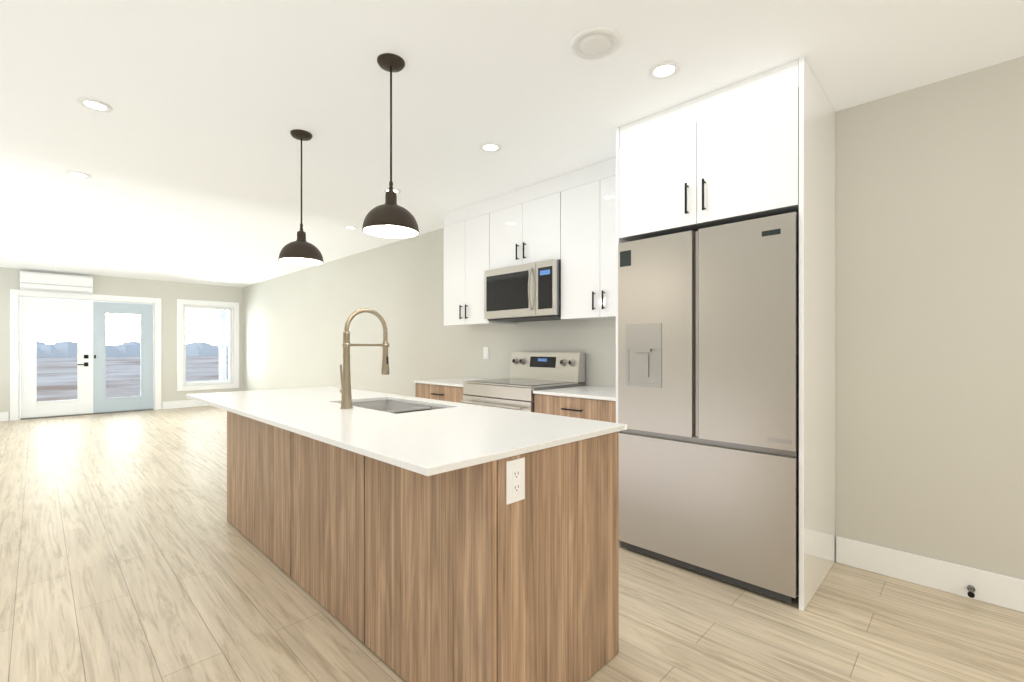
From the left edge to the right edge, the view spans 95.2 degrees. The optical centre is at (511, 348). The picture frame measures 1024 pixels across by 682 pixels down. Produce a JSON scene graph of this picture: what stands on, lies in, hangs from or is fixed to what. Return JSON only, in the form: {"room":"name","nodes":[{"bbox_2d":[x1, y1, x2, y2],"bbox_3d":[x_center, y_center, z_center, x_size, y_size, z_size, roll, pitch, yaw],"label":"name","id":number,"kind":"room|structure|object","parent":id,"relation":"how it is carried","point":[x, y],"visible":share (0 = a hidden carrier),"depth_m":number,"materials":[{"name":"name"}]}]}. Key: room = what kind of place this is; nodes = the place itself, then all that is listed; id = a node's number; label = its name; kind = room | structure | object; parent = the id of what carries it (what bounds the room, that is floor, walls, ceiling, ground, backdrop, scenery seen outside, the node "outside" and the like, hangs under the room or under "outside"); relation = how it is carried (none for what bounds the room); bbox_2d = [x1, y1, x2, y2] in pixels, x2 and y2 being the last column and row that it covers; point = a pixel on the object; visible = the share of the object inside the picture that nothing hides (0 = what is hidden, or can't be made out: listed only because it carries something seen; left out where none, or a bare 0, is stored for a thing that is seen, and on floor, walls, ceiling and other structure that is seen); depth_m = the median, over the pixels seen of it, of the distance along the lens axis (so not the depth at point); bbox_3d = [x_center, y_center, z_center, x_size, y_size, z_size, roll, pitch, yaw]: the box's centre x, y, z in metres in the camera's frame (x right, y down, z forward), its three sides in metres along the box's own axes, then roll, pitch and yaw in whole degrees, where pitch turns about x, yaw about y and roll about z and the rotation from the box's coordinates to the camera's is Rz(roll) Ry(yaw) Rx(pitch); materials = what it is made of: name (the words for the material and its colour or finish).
{"room":"kitchen","nodes":[
{"label":"kitchen","id":0,"kind":"room"},
{"bbox_2d":[0,267,239,420],"bbox_3d":[-7.239,-0.065,8.684,0.160,2.490,3.900,0,0,44],"label":"wall","id":1,"kind":"structure","parent":0,"point":[169,292],"depth_m":9.04,"materials":[{"name":"beige paint"}]},
{"bbox_2d":[0,412,7,421],"bbox_3d":[-8.359,1.107,7.417,0.014,0.144,0.498,0,0,44],"label":"baseboard","id":2,"kind":"structure","parent":1,"relation":"attached to","point":[3,415],"depth_m":7.55,"materials":[{"name":"white wood"}]},
{"bbox_2d":[20,271,92,294],"bbox_3d":[-7.710,-1.098,7.927,0.226,0.314,0.880,0,0,45],"label":"mini-split unit","id":3,"kind":"object","parent":1,"relation":"attached to","point":[50,282],"visible":1,"depth_m":7.85,"materials":[{"name":"white plastic"}]},
{"bbox_2d":[10,289,160,420],"bbox_3d":[-7.532,0.107,8.372,0.180,2.144,1.995,0,0,45],"label":"door frame","id":4,"kind":"structure","parent":1,"relation":"attached to","point":[16,295],"depth_m":7.95,"materials":[{"name":"white wood"}]},
{"bbox_2d":[21,297,152,417],"bbox_3d":[-7.506,0.159,8.347,0.112,2.003,1.751,0,0,45],"label":"doors","id":5,"kind":"structure","parent":1,"relation":"in","point":[91,357],"depth_m":8.31,"materials":[{"name":"white paint"}]},
{"bbox_2d":[162,400,210,408],"bbox_3d":[-6.283,1.107,9.530,0.014,0.144,1.377,0,0,44],"label":"baseboard","id":6,"kind":"structure","parent":1,"relation":"attached to","point":[185,403],"depth_m":9.26,"materials":[{"name":"white wood"}]},
{"bbox_2d":[177,299,238,390],"bbox_3d":[-6.275,-0.065,9.651,0.180,1.820,1.100,0,0,45],"label":"window","id":7,"kind":"structure","parent":1,"relation":"in","point":[234,307],"depth_m":9.64,"materials":[{"name":"white"}]},
{"bbox_2d":[0,406,1023,681],"bbox_3d":[-2.054,1.240,3.595,14.690,0.120,4.270,0,0,45],"label":"floor","id":8,"kind":"structure","parent":0,"point":[128,552],"depth_m":2.14,"materials":[{"name":"brown wood"}]},
{"bbox_2d":[227,414,625,681],"bbox_3d":[-0.766,0.749,2.494,2.650,0.858,0.665,0,0,45],"label":"kitchen island","id":9,"kind":"object","parent":8,"relation":"on","point":[400,537],"depth_m":1.63,"materials":[{"name":"brown wood"}]},
{"bbox_2d":[186,386,626,477],"bbox_3d":[-0.830,0.308,2.431,2.668,0.020,0.945,0,0,45],"label":"island countertop","id":10,"kind":"structure","parent":9,"relation":"on","point":[447,438],"depth_m":1.81,"materials":[{"name":"white stone"}]},
{"bbox_2d":[340,308,389,408],"bbox_3d":[-0.761,0.045,2.407,0.090,0.506,0.268,0,0,45],"label":"faucet","id":11,"kind":"object","parent":10,"relation":"on","point":[345,391],"visible":1,"depth_m":2.32,"materials":[{"name":"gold metal"}]},
{"bbox_2d":[352,398,433,409],"bbox_3d":[-0.652,0.422,2.511,0.722,0.232,0.382,0,0,45],"label":"sink","id":12,"kind":"object","parent":10,"relation":"in","point":[378,403],"depth_m":2.79,"materials":[{"name":"silver metal"}]},
{"bbox_2d":[506,457,524,504],"bbox_3d":[0.011,0.393,1.388,0.008,0.125,0.076,0,0,45],"label":"outlet","id":13,"kind":"object","parent":9,"relation":"attached to","point":[515,480],"visible":1,"depth_m":1.38,"materials":[{"name":"white plastic"}]},
{"bbox_2d":[415,385,465,402],"bbox_3d":[-0.419,0.749,4.307,0.711,0.860,0.638,0,0,45],"label":"base cabinet","id":14,"kind":"object","parent":8,"relation":"on","point":[436,392],"depth_m":4.06,"materials":[{"name":"brown wood"}]},
{"bbox_2d":[414,377,487,388],"bbox_3d":[-0.427,0.309,4.304,0.717,0.020,0.653,0,0,45],"label":"countertop","id":15,"kind":"structure","parent":14,"relation":"on","point":[457,382],"depth_m":4.20,"materials":[{"name":"white stone"}]},
{"bbox_2d":[461,352,584,411],"bbox_3d":[0.070,0.608,3.752,0.754,1.145,0.699,0,0,45],"label":"range","id":16,"kind":"object","parent":8,"relation":"on","point":[530,372],"visible":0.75,"depth_m":3.71,"materials":[{"name":"silver metal"}]},
{"bbox_2d":[533,393,615,422],"bbox_3d":[0.626,0.749,3.280,0.691,0.860,0.638,0,0,45],"label":"base cabinet","id":17,"kind":"object","parent":8,"relation":"on","point":[597,403],"depth_m":3.03,"materials":[{"name":"brown wood"}]},
{"bbox_2d":[534,386,615,400],"bbox_3d":[0.621,0.309,3.275,0.691,0.020,0.653,0,0,45],"label":"countertop","id":18,"kind":"structure","parent":17,"relation":"on","point":[592,393],"depth_m":3.15,"materials":[{"name":"white stone"}]},
{"bbox_2d":[618,212,798,603],"bbox_3d":[1.175,0.282,2.651,0.914,1.795,0.672,0,0,45],"label":"refrigerator","id":19,"kind":"object","parent":8,"relation":"on","point":[708,366],"visible":0.88,"depth_m":2.35,"materials":[{"name":"silver metal"}]},
{"bbox_2d":[616,57,834,610],"bbox_3d":[1.191,-0.065,2.667,0.970,2.487,0.721,0,0,45],"label":"surround","id":20,"kind":"object","parent":8,"relation":"on","point":[761,145],"visible":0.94,"depth_m":2.33,"materials":[{"name":"white wood"}]},
{"bbox_2d":[0,0,1023,286],"bbox_3d":[-2.054,-1.370,3.595,14.690,0.120,4.270,0,0,45],"label":"ceiling","id":21,"kind":"structure","parent":0,"point":[194,158],"depth_m":2.42,"materials":[{"name":"white paint"}]},
{"bbox_2d":[65,171,90,177],"bbox_3d":[-3.252,-1.306,3.502,0.154,0.007,0.139,0,0,45],"label":"recessed light","id":22,"kind":"object","parent":21,"relation":"attached to","point":[73,173],"depth_m":3.51,"materials":[{"name":"white plastic"}]},
{"bbox_2d":[77,98,111,111],"bbox_3d":[-2.234,-1.306,2.502,0.151,0.007,0.137,0,0,45],"label":"recessed light","id":23,"kind":"object","parent":21,"relation":"attached to","point":[92,104],"depth_m":2.50,"materials":[{"name":"white plastic"}]},
{"bbox_2d":[278,129,323,264],"bbox_3d":[-1.287,-0.920,2.856,0.253,0.779,0.253,0,0,45],"label":"pendant light","id":24,"kind":"object","parent":21,"relation":"hanging from","point":[300,250],"visible":1,"depth_m":2.82,"materials":[{"name":"brown metal"}]},
{"bbox_2d":[362,53,418,238],"bbox_3d":[-0.552,-0.920,2.134,0.253,0.779,0.253,0,0,45],"label":"pendant light","id":25,"kind":"object","parent":21,"relation":"hanging from","point":[390,218],"visible":1,"depth_m":2.11,"materials":[{"name":"brown metal"}]},
{"bbox_2d":[383,188,400,193],"bbox_3d":[-0.986,-1.306,3.860,0.129,0.007,0.141,0,0,45],"label":"recessed light","id":26,"kind":"object","parent":21,"relation":"attached to","point":[397,191],"depth_m":3.86,"materials":[{"name":"white"}]},
{"bbox_2d":[479,142,501,151],"bbox_3d":[-0.139,-1.306,3.027,0.145,0.007,0.141,0,0,45],"label":"recessed light","id":27,"kind":"object","parent":21,"relation":"attached to","point":[489,146],"depth_m":3.03,"materials":[{"name":"white plastic"}]},
{"bbox_2d":[571,26,619,59],"bbox_3d":[0.357,-1.301,2.004,0.210,0.016,0.210,0,0,45],"label":"ceiling vent","id":28,"kind":"object","parent":21,"relation":"in","point":[595,43],"visible":1,"depth_m":1.98,"materials":[{"name":"white plastic"}]},
{"bbox_2d":[648,61,679,79],"bbox_3d":[0.713,-1.306,2.188,0.142,0.007,0.143,0,0,45],"label":"recessed light","id":29,"kind":"object","parent":21,"relation":"attached to","point":[663,70],"depth_m":2.19,"materials":[{"name":"white plastic"}]},
{"bbox_2d":[240,56,1023,579],"bbox_3d":[-0.613,-0.065,5.061,14.690,2.490,0.160,0,0,44],"label":"wall","id":30,"kind":"structure","parent":0,"point":[928,320],"depth_m":2.40,"materials":[{"name":"beige paint"}]},
{"bbox_2d":[444,200,514,326],"bbox_3d":[-0.318,-0.765,4.426,0.653,1.086,0.327,0,0,45],"label":"upper cabinet","id":31,"kind":"object","parent":30,"relation":"attached to","point":[465,228],"depth_m":4.31,"materials":[{"name":"white wood"}]},
{"bbox_2d":[483,347,488,358],"bbox_3d":[-0.256,0.045,4.590,0.074,0.118,0.008,0,0,45],"label":"outlet","id":32,"kind":"object","parent":30,"relation":"attached to","point":[485,352],"visible":1,"depth_m":4.58,"materials":[{"name":"white plastic"}]},
{"bbox_2d":[488,177,555,269],"bbox_3d":[0.198,-0.991,3.919,0.786,0.634,0.327,0,0,45],"label":"upper cabinet","id":33,"kind":"object","parent":30,"relation":"attached to","point":[521,222],"depth_m":3.79,"materials":[{"name":"white wood"}]},
{"bbox_2d":[484,259,566,321],"bbox_3d":[0.160,-0.454,3.879,0.778,0.428,0.431,0,0,45],"label":"microwave","id":34,"kind":"object","parent":33,"relation":"attached to","point":[528,292],"visible":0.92,"depth_m":3.71,"materials":[{"name":"silver metal"}]},
{"bbox_2d":[556,157,615,320],"bbox_3d":[0.732,-0.765,3.395,0.701,1.086,0.327,0,0,45],"label":"upper cabinet","id":35,"kind":"object","parent":30,"relation":"attached to","point":[568,220],"depth_m":3.35,"materials":[{"name":"white wood"}]},
{"bbox_2d":[836,536,1023,612],"bbox_3d":[3.107,1.107,1.279,3.698,0.144,0.016,0,0,44],"label":"baseboard","id":36,"kind":"structure","parent":30,"relation":"attached to","point":[1005,591],"depth_m":2.29,"materials":[{"name":"white wood"}]},
{"bbox_2d":[967,585,974,597],"bbox_3d":[2.132,1.130,2.169,0.028,0.028,0.085,0,0,45],"label":"door stop","id":37,"kind":"object","parent":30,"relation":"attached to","point":[971,590],"depth_m":2.17,"materials":[{"name":"black rubber"}]},
{"label":"outside","id":38,"kind":"structure","parent":0,"visible":0},
{"bbox_2d":[37,356,227,401],"bbox_3d":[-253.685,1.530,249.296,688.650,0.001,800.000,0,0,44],"label":"ground","id":39,"kind":"structure","parent":38,"point":[115,377],"depth_m":27.35,"materials":[{"name":"white snow"}]},
{"bbox_2d":[37,341,227,357],"bbox_3d":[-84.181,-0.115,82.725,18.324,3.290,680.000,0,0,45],"label":"trees","id":40,"kind":"object","parent":39,"relation":"on","point":[204,349],"depth_m":87.89,"materials":[{"name":"grey plant"}]},
{"bbox_2d":[219,310,226,380],"bbox_3d":[-6.864,-0.145,11.085,0.130,3.350,0.130,0,0,45],"label":"porch post","id":41,"kind":"object","parent":39,"relation":"on","point":[222,316],"depth_m":11.04,"materials":[{"name":"white"}]}
]}

